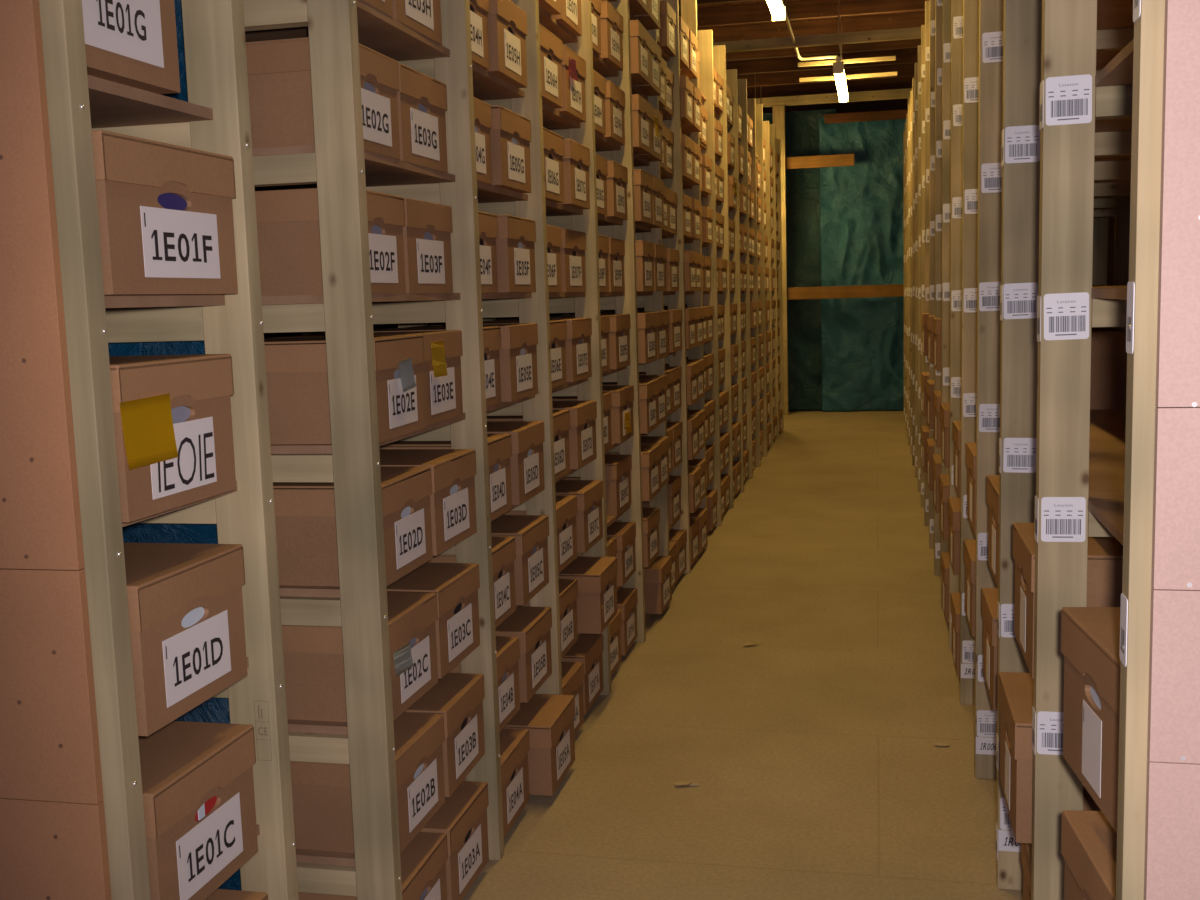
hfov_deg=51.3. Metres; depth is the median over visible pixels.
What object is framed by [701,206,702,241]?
box
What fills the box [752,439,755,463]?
box
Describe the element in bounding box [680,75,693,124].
box
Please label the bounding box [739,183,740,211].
box
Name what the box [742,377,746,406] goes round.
box
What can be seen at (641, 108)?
box
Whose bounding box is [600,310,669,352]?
box
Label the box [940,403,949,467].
box
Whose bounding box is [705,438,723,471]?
box
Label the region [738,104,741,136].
box
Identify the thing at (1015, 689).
box
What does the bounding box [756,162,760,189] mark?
box
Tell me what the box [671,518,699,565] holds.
box
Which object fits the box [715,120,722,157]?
box
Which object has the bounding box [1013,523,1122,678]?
box
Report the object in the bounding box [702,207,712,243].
box
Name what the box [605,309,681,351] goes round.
box
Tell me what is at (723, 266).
box
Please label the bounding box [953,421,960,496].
box
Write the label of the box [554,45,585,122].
box
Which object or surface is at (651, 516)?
box
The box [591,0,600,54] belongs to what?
box
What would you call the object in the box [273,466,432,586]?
box
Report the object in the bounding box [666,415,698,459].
box
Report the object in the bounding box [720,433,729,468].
box
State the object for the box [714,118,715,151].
box
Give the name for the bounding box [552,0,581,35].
box
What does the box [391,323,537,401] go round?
box
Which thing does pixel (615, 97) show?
box
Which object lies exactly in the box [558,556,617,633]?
box
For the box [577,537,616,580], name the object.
box
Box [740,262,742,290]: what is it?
box
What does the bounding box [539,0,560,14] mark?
box
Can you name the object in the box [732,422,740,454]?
box
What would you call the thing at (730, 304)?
box
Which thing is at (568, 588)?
box
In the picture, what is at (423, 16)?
box
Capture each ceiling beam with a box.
[679,0,756,6]
[679,0,929,27]
[697,12,924,41]
[726,39,920,60]
[726,48,917,74]
[737,63,914,86]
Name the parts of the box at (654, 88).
lid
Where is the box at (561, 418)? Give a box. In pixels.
[487,410,569,480]
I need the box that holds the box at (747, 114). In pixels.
[747,114,748,142]
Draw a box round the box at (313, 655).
[282,591,437,721]
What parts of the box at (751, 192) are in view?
lid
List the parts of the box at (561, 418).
lid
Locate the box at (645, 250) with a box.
[635,240,654,291]
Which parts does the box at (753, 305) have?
lid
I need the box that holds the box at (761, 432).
[760,430,762,453]
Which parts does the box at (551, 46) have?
lid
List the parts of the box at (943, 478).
lid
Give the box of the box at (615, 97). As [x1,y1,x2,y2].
[602,81,624,144]
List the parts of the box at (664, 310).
lid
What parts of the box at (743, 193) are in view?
lid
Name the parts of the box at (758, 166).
lid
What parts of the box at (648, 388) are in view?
lid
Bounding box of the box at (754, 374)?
[751,372,756,398]
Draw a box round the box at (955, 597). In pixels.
[951,592,959,676]
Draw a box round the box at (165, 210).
[92,130,237,294]
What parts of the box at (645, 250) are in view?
lid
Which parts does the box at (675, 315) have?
lid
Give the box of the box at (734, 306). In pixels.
[732,304,736,333]
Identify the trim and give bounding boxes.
[747,76,914,98]
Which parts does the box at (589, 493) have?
lid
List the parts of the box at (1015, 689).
lid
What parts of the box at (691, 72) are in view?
lid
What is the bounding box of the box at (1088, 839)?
[1061,810,1116,899]
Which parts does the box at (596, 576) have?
lid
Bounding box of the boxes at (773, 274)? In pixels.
[763,138,782,447]
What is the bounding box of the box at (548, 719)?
[504,694,574,795]
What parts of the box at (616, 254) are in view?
lid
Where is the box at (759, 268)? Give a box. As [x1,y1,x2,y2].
[758,267,760,290]
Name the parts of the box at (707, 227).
lid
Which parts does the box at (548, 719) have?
lid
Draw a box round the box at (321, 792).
[290,713,444,853]
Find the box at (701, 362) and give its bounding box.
[686,359,704,398]
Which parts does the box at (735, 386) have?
lid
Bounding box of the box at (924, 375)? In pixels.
[921,372,928,416]
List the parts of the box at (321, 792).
lid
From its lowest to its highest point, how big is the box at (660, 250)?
0.246 m
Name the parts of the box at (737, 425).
lid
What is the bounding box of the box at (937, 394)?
[933,391,940,446]
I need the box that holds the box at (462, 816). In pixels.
[420,781,488,899]
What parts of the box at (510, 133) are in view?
lid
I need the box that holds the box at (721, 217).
[717,214,723,247]
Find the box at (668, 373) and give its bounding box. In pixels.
[639,370,672,414]
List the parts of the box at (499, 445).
lid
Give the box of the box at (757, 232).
[757,232,758,253]
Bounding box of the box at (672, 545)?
[669,542,676,588]
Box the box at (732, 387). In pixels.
[732,387,733,416]
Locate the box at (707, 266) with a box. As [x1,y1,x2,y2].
[703,256,711,290]
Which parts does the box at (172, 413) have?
lid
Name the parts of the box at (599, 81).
lid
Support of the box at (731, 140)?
on the shelving rack at (338, 165)
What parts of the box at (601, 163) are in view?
lid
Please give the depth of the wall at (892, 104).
17.71 m
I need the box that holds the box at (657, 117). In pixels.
[638,106,662,161]
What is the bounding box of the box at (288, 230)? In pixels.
[255,188,405,295]
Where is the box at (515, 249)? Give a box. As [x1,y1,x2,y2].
[496,215,535,292]
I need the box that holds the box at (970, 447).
[966,443,975,534]
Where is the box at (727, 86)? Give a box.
[726,84,729,119]
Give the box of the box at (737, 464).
[733,461,740,494]
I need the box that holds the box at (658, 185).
[640,176,663,227]
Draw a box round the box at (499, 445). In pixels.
[379,434,511,520]
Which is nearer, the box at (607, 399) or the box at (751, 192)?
the box at (607, 399)
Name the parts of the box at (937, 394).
lid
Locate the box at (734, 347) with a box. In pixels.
[731,344,737,374]
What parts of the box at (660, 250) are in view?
lid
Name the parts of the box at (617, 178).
lid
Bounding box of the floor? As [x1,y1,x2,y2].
[462,410,1022,899]
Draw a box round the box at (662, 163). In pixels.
[660,123,665,168]
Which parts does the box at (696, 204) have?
lid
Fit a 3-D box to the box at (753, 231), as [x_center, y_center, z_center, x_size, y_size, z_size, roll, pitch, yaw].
[1.269,-2.001,12.097,0.429,0.246,0.347,0,7,13]
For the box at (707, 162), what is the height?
0.246 m
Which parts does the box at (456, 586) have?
lid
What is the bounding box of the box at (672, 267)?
[666,248,678,290]
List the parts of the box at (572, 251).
lid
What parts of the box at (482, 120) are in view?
lid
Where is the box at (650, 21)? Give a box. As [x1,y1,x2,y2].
[633,0,659,29]
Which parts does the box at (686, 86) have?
lid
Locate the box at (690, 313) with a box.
[639,308,696,348]
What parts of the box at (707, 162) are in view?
lid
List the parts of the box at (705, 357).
lid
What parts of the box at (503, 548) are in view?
lid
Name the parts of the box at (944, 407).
lid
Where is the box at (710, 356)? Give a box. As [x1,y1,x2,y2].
[704,353,713,389]
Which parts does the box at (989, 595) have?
lid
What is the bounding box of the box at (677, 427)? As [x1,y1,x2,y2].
[666,422,682,468]
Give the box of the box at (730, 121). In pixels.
[727,93,732,125]
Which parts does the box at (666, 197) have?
lid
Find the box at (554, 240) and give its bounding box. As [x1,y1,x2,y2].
[546,225,561,291]
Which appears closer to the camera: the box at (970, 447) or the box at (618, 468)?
the box at (970, 447)
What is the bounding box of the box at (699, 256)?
[696,253,701,290]
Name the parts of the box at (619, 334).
lid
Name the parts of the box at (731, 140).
lid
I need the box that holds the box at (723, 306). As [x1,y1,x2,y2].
[666,305,724,335]
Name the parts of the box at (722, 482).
lid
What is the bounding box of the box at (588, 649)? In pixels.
[561,633,603,714]
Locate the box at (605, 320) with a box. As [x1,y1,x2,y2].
[501,316,609,371]
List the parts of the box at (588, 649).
lid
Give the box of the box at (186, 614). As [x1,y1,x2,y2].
[123,543,247,735]
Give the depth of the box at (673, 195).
7.36 m
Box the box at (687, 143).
[681,134,693,180]
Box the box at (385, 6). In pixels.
[362,0,392,16]
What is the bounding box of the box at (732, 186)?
[728,176,736,208]
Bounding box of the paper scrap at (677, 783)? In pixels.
[674,782,698,785]
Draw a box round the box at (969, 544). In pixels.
[964,539,975,636]
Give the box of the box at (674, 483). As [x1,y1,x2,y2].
[642,476,680,524]
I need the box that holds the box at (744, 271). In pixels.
[742,263,746,290]
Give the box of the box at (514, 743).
[463,728,529,837]
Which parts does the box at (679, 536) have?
lid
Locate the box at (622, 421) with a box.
[602,385,633,442]
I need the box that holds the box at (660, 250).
[645,243,665,291]
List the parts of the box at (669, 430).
lid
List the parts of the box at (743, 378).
lid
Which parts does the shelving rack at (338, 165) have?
post, post, post, post, post, post, post, post, post, post, post, post, post, post, post, post, post, post, post, post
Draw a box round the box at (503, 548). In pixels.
[427,536,515,627]
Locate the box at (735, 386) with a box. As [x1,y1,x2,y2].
[732,384,737,415]
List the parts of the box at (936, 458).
lid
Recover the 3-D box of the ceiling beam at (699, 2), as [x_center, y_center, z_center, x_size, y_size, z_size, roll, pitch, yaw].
[3.000,-4.277,11.267,5.800,0.175,0.060,0,7,13]
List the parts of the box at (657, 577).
lid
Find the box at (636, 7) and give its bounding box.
[629,0,648,14]
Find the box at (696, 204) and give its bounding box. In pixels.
[684,198,700,239]
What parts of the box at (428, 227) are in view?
lid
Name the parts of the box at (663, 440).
lid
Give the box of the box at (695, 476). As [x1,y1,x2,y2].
[669,467,701,512]
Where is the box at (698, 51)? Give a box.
[698,51,699,88]
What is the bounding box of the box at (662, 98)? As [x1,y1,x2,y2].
[659,57,666,106]
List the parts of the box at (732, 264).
lid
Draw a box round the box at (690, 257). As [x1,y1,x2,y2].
[684,250,696,290]
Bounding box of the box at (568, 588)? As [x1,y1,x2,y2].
[519,579,577,658]
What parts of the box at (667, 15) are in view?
lid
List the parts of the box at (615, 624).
lid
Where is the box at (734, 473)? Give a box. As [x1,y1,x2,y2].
[733,467,735,498]
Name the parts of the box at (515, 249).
lid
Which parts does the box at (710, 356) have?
lid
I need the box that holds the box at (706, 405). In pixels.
[687,404,708,441]
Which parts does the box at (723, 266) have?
lid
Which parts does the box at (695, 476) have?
lid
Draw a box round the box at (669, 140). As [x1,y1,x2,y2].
[663,127,673,174]
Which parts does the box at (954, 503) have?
lid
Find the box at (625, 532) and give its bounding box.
[607,522,635,585]
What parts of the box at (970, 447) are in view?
lid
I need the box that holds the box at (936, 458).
[933,455,940,512]
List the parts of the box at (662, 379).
lid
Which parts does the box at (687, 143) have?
lid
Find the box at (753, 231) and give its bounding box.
[750,229,754,255]
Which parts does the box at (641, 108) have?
lid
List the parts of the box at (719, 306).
lid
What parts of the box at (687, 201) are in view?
lid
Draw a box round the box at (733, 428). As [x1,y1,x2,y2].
[732,427,734,457]
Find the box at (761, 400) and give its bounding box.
[760,399,763,423]
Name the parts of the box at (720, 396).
lid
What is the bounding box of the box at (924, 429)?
[921,426,928,472]
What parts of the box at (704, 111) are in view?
lid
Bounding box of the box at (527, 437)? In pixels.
[487,421,544,504]
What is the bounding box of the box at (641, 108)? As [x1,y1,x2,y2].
[632,94,651,154]
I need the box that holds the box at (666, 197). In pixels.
[662,186,669,231]
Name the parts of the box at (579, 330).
lid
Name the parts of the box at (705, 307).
lid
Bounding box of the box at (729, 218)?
[729,218,730,248]
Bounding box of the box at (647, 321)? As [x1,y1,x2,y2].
[561,312,657,363]
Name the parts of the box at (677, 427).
lid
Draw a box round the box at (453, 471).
[379,449,476,555]
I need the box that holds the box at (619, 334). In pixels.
[549,314,630,368]
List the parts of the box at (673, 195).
lid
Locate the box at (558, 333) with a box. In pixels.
[430,320,566,387]
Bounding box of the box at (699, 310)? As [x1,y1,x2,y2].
[637,307,703,345]
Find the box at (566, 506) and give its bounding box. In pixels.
[503,495,577,573]
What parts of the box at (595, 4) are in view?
lid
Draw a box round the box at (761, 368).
[759,367,763,391]
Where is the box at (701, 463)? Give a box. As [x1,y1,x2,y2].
[688,459,706,499]
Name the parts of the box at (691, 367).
lid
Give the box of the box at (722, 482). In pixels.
[706,481,724,515]
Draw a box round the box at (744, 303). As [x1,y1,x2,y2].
[744,303,745,329]
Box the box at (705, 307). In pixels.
[643,306,707,342]
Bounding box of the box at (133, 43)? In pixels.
[82,0,180,93]
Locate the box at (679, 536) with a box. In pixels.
[669,529,686,580]
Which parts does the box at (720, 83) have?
lid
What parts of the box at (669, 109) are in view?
lid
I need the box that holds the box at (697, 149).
[684,142,700,185]
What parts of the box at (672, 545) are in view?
lid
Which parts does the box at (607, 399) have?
lid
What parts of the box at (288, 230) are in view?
lid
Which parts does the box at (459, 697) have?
lid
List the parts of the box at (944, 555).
lid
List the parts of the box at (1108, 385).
lid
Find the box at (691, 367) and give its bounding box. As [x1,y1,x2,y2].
[665,362,697,404]
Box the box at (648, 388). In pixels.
[602,379,658,433]
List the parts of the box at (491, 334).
lid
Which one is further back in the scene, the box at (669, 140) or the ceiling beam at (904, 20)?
the ceiling beam at (904, 20)
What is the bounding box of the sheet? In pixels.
[108,0,241,890]
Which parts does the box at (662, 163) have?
lid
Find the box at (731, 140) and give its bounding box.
[727,133,734,167]
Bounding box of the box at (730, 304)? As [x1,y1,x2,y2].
[685,304,731,333]
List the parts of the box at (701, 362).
lid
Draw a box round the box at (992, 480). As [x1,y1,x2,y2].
[987,475,999,588]
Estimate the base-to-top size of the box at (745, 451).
0.246 m
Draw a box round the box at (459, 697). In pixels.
[404,673,484,796]
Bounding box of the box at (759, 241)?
[758,233,760,257]
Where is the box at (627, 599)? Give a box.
[617,588,637,654]
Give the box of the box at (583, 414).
[552,400,596,468]
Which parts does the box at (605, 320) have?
lid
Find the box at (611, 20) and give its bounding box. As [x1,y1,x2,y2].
[599,0,623,70]
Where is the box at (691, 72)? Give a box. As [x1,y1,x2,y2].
[681,29,697,78]
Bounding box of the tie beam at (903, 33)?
[713,27,920,52]
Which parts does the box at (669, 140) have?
lid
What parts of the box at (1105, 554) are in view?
lid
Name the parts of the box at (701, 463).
lid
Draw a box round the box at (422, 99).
[397,63,447,172]
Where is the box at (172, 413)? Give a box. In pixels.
[109,354,235,521]
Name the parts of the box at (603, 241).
lid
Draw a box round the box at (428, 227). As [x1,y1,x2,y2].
[403,198,452,292]
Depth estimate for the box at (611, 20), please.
5.65 m
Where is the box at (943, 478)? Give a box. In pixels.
[939,474,948,540]
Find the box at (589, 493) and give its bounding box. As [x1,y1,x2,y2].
[555,480,602,552]
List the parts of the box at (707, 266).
lid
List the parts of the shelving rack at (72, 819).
panel, post, post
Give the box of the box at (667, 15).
[660,1,675,56]
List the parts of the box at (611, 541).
lid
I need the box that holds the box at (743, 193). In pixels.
[739,184,746,213]
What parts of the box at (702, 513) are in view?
lid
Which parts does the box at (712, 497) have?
lid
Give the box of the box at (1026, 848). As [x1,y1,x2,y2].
[1021,843,1031,899]
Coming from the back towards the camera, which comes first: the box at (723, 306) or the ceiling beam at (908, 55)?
the ceiling beam at (908, 55)
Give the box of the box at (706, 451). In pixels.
[706,451,707,486]
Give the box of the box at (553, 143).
[543,127,563,202]
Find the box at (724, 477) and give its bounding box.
[721,474,729,510]
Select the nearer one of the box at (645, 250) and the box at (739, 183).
the box at (645, 250)
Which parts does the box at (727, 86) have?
lid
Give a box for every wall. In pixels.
[255,186,641,338]
[763,98,1114,327]
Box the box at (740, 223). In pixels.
[740,223,741,251]
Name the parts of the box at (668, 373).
lid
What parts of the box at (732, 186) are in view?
lid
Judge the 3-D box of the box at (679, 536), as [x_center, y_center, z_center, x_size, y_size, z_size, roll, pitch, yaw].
[0.293,0.637,7.651,0.429,0.246,0.347,0,7,13]
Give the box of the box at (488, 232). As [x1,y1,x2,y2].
[478,211,497,292]
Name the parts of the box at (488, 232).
lid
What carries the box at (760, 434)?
on the shelving rack at (338, 165)
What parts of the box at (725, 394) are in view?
lid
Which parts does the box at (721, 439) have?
lid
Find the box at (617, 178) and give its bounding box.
[604,161,627,219]
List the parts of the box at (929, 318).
lid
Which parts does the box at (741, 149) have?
lid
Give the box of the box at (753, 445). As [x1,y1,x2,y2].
[752,444,754,470]
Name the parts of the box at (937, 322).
lid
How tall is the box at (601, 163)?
0.246 m
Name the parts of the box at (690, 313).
lid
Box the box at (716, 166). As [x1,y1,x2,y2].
[715,164,717,198]
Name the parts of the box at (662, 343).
lid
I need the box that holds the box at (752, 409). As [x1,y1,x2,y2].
[752,409,753,435]
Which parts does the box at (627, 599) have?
lid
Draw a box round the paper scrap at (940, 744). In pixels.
[935,743,948,745]
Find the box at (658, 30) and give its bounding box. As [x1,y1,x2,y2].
[657,0,660,44]
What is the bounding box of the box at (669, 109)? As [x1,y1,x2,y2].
[661,67,673,115]
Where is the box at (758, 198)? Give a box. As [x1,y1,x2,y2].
[757,197,760,223]
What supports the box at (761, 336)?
on the shelving rack at (338, 165)
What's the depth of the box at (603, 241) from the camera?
5.53 m
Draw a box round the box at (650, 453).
[604,444,660,500]
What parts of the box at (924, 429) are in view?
lid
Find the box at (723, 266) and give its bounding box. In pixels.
[719,259,727,290]
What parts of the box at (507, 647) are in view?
lid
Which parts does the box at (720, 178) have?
lid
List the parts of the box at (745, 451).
lid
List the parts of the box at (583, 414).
lid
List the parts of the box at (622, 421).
lid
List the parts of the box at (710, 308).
lid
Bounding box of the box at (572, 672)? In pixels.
[561,662,583,734]
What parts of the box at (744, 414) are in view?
lid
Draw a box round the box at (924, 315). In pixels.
[922,313,928,355]
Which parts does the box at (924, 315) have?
lid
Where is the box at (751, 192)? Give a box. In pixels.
[749,191,753,218]
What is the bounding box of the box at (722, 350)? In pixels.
[718,348,724,381]
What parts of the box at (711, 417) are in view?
lid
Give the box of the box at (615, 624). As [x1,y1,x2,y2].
[609,610,621,675]
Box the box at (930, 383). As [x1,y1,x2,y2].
[927,380,934,429]
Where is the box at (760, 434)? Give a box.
[760,434,761,459]
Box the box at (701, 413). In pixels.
[687,410,704,450]
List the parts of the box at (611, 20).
lid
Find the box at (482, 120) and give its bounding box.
[473,97,491,184]
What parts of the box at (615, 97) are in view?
lid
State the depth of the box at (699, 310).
8.20 m
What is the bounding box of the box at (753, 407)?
[752,406,755,431]
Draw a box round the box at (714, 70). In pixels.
[713,68,716,105]
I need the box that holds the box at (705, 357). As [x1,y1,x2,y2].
[686,356,707,392]
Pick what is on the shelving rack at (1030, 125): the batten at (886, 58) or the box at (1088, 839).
the box at (1088, 839)
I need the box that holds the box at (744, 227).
[740,224,746,253]
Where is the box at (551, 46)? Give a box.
[539,23,562,107]
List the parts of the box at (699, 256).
lid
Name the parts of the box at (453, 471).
lid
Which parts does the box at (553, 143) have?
lid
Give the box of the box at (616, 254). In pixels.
[608,237,624,291]
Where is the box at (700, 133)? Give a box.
[699,105,701,139]
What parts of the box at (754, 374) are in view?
lid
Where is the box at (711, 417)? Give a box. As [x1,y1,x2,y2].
[705,400,714,437]
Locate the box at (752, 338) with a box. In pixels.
[751,337,755,363]
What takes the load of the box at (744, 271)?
on the shelving rack at (338, 165)
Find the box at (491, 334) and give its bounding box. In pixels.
[373,326,500,406]
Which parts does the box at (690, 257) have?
lid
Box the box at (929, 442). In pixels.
[926,439,933,490]
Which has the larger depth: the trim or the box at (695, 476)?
the trim
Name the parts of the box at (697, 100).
lid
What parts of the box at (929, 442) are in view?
lid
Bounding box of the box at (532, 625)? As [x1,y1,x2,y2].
[495,606,551,702]
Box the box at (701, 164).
[700,154,702,189]
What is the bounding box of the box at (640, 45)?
[630,20,650,84]
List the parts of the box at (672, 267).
lid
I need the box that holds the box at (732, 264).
[730,261,734,290]
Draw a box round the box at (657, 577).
[621,556,671,613]
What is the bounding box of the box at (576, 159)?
[560,139,589,208]
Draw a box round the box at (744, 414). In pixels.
[743,413,746,442]
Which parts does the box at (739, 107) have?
lid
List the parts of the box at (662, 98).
lid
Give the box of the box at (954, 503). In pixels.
[948,497,960,574]
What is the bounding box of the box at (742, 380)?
[742,380,743,403]
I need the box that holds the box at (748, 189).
[748,189,749,216]
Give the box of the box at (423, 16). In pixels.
[392,0,441,44]
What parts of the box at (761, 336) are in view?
lid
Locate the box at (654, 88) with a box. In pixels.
[635,36,661,95]
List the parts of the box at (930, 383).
lid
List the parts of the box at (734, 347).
lid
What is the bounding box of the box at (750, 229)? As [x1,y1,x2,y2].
[749,227,751,254]
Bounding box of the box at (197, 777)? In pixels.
[138,721,257,899]
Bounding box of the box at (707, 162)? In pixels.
[700,155,711,194]
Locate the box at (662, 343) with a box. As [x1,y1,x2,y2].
[600,311,667,358]
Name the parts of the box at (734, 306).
lid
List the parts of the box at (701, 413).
lid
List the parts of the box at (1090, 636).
lid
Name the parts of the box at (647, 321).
lid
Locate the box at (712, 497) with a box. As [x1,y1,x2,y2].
[706,490,717,530]
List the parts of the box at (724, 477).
lid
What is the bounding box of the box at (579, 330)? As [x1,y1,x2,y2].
[483,318,591,381]
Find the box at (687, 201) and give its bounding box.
[683,194,691,236]
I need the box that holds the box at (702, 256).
[702,256,703,290]
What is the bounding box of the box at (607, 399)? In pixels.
[552,392,611,449]
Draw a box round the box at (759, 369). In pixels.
[759,369,760,392]
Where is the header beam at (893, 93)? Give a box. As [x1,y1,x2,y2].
[756,88,911,106]
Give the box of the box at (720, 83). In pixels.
[714,73,723,112]
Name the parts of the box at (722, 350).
lid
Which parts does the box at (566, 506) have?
lid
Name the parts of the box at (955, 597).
lid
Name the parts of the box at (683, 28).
lid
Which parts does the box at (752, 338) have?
lid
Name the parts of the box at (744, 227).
lid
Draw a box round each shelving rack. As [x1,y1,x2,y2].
[0,0,298,899]
[243,0,783,899]
[904,0,1199,899]
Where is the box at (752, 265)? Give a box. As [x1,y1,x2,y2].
[752,265,753,290]
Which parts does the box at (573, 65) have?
lid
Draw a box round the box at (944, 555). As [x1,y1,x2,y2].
[941,552,948,622]
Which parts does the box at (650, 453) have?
lid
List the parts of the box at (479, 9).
lid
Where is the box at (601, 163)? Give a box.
[596,154,607,214]
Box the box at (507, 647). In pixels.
[448,636,519,731]
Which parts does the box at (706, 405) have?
lid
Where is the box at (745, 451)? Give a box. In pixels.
[743,449,748,479]
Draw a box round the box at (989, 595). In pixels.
[982,588,998,709]
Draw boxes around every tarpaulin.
[763,109,835,410]
[819,118,905,411]
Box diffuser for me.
[834,73,847,101]
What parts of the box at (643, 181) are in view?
lid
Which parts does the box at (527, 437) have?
lid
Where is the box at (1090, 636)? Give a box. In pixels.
[1061,607,1120,832]
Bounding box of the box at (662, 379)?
[639,375,666,424]
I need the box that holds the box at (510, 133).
[490,105,530,192]
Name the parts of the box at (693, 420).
lid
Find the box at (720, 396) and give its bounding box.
[719,395,722,428]
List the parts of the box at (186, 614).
lid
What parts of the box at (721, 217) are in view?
lid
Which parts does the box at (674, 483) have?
lid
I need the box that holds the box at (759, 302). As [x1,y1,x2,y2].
[758,301,761,324]
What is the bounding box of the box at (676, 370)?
[665,366,681,410]
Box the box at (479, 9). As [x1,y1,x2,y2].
[470,0,489,69]
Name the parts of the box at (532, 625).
lid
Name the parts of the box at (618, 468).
lid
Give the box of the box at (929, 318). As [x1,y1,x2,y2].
[927,315,934,362]
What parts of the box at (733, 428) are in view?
lid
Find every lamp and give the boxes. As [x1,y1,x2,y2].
[755,74,755,103]
[766,0,785,21]
[833,0,847,102]
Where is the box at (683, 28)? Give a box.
[679,16,688,68]
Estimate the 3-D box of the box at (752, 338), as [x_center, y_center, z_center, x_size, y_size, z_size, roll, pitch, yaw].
[1.295,-0.969,12.224,0.429,0.246,0.347,0,7,12]
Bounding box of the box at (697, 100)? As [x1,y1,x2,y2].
[682,85,701,131]
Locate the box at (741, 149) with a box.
[738,144,743,175]
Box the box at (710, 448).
[706,445,714,483]
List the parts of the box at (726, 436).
lid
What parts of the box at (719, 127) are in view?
lid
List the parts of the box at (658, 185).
lid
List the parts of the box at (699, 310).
lid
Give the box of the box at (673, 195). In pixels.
[666,189,676,234]
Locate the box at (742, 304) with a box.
[741,303,743,330]
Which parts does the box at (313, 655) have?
lid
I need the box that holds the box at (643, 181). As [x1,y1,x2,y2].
[634,169,653,224]
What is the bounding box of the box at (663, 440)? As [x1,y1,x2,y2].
[640,436,669,487]
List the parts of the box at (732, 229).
lid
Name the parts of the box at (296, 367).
lid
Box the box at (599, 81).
[593,69,605,134]
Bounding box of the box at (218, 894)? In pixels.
[205,889,267,899]
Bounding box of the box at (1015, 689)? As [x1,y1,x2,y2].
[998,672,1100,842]
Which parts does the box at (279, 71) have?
lid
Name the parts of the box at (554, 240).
lid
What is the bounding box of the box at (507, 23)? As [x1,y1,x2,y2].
[487,0,526,87]
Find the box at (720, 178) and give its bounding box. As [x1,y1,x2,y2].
[716,166,723,201]
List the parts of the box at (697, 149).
lid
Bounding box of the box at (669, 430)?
[640,428,672,472]
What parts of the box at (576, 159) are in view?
lid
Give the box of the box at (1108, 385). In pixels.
[1090,327,1126,408]
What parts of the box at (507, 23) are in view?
lid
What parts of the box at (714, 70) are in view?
lid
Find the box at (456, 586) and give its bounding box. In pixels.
[387,562,479,678]
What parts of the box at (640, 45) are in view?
lid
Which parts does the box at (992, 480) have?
lid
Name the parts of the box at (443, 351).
lid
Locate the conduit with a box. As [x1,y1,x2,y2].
[782,0,837,59]
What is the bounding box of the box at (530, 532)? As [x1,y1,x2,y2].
[491,515,548,604]
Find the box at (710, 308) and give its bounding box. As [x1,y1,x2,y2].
[664,306,713,340]
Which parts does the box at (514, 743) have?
lid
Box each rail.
[786,154,853,168]
[787,284,903,299]
[824,109,907,123]
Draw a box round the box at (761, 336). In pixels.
[759,334,763,359]
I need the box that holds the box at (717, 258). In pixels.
[717,258,718,290]
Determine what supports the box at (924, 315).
on the shelving rack at (1030, 125)
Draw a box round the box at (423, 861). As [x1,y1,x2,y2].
[298,832,447,899]
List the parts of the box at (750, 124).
lid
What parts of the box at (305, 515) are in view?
lid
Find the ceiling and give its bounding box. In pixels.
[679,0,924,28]
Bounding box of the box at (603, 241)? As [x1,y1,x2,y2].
[598,235,608,291]
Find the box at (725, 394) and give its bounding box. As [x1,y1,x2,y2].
[719,391,728,425]
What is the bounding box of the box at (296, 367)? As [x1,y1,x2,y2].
[264,334,424,443]
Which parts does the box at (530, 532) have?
lid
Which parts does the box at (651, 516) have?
lid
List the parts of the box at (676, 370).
lid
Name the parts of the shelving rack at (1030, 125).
post, post, post, post, post, post, post, post, post, post, post, post, post, post, post, post, post, post, post, post, post, panel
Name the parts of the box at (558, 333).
lid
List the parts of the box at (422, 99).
lid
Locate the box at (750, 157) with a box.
[748,157,751,182]
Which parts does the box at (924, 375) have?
lid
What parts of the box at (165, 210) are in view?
lid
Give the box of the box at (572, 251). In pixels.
[560,229,585,291]
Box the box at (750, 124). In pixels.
[748,117,752,146]
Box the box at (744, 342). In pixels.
[741,340,745,367]
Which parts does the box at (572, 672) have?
lid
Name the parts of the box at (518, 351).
lid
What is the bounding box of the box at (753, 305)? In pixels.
[750,302,756,327]
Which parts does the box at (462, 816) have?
lid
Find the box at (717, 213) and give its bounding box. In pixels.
[716,212,718,245]
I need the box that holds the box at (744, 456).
[743,455,745,482]
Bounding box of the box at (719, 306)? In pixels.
[685,305,721,337]
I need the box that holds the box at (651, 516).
[615,507,659,566]
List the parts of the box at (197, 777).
lid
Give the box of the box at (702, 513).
[690,508,707,553]
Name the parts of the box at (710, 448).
lid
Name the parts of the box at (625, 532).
lid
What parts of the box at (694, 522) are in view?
lid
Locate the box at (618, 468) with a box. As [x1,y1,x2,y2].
[562,455,631,515]
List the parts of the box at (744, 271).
lid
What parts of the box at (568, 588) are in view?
lid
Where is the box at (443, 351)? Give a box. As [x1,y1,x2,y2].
[274,330,462,426]
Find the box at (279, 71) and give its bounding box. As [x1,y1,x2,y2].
[246,37,399,159]
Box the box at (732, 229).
[729,220,734,250]
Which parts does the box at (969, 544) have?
lid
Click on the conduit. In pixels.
(783, 4)
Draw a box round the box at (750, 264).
[750,264,751,290]
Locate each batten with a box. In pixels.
[798,56,895,66]
[799,72,896,81]
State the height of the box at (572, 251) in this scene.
0.246 m
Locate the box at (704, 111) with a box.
[700,106,707,145]
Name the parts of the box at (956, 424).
lid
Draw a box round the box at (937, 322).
[933,318,941,370]
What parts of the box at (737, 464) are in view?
lid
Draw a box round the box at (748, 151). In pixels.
[748,151,749,179]
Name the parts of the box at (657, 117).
lid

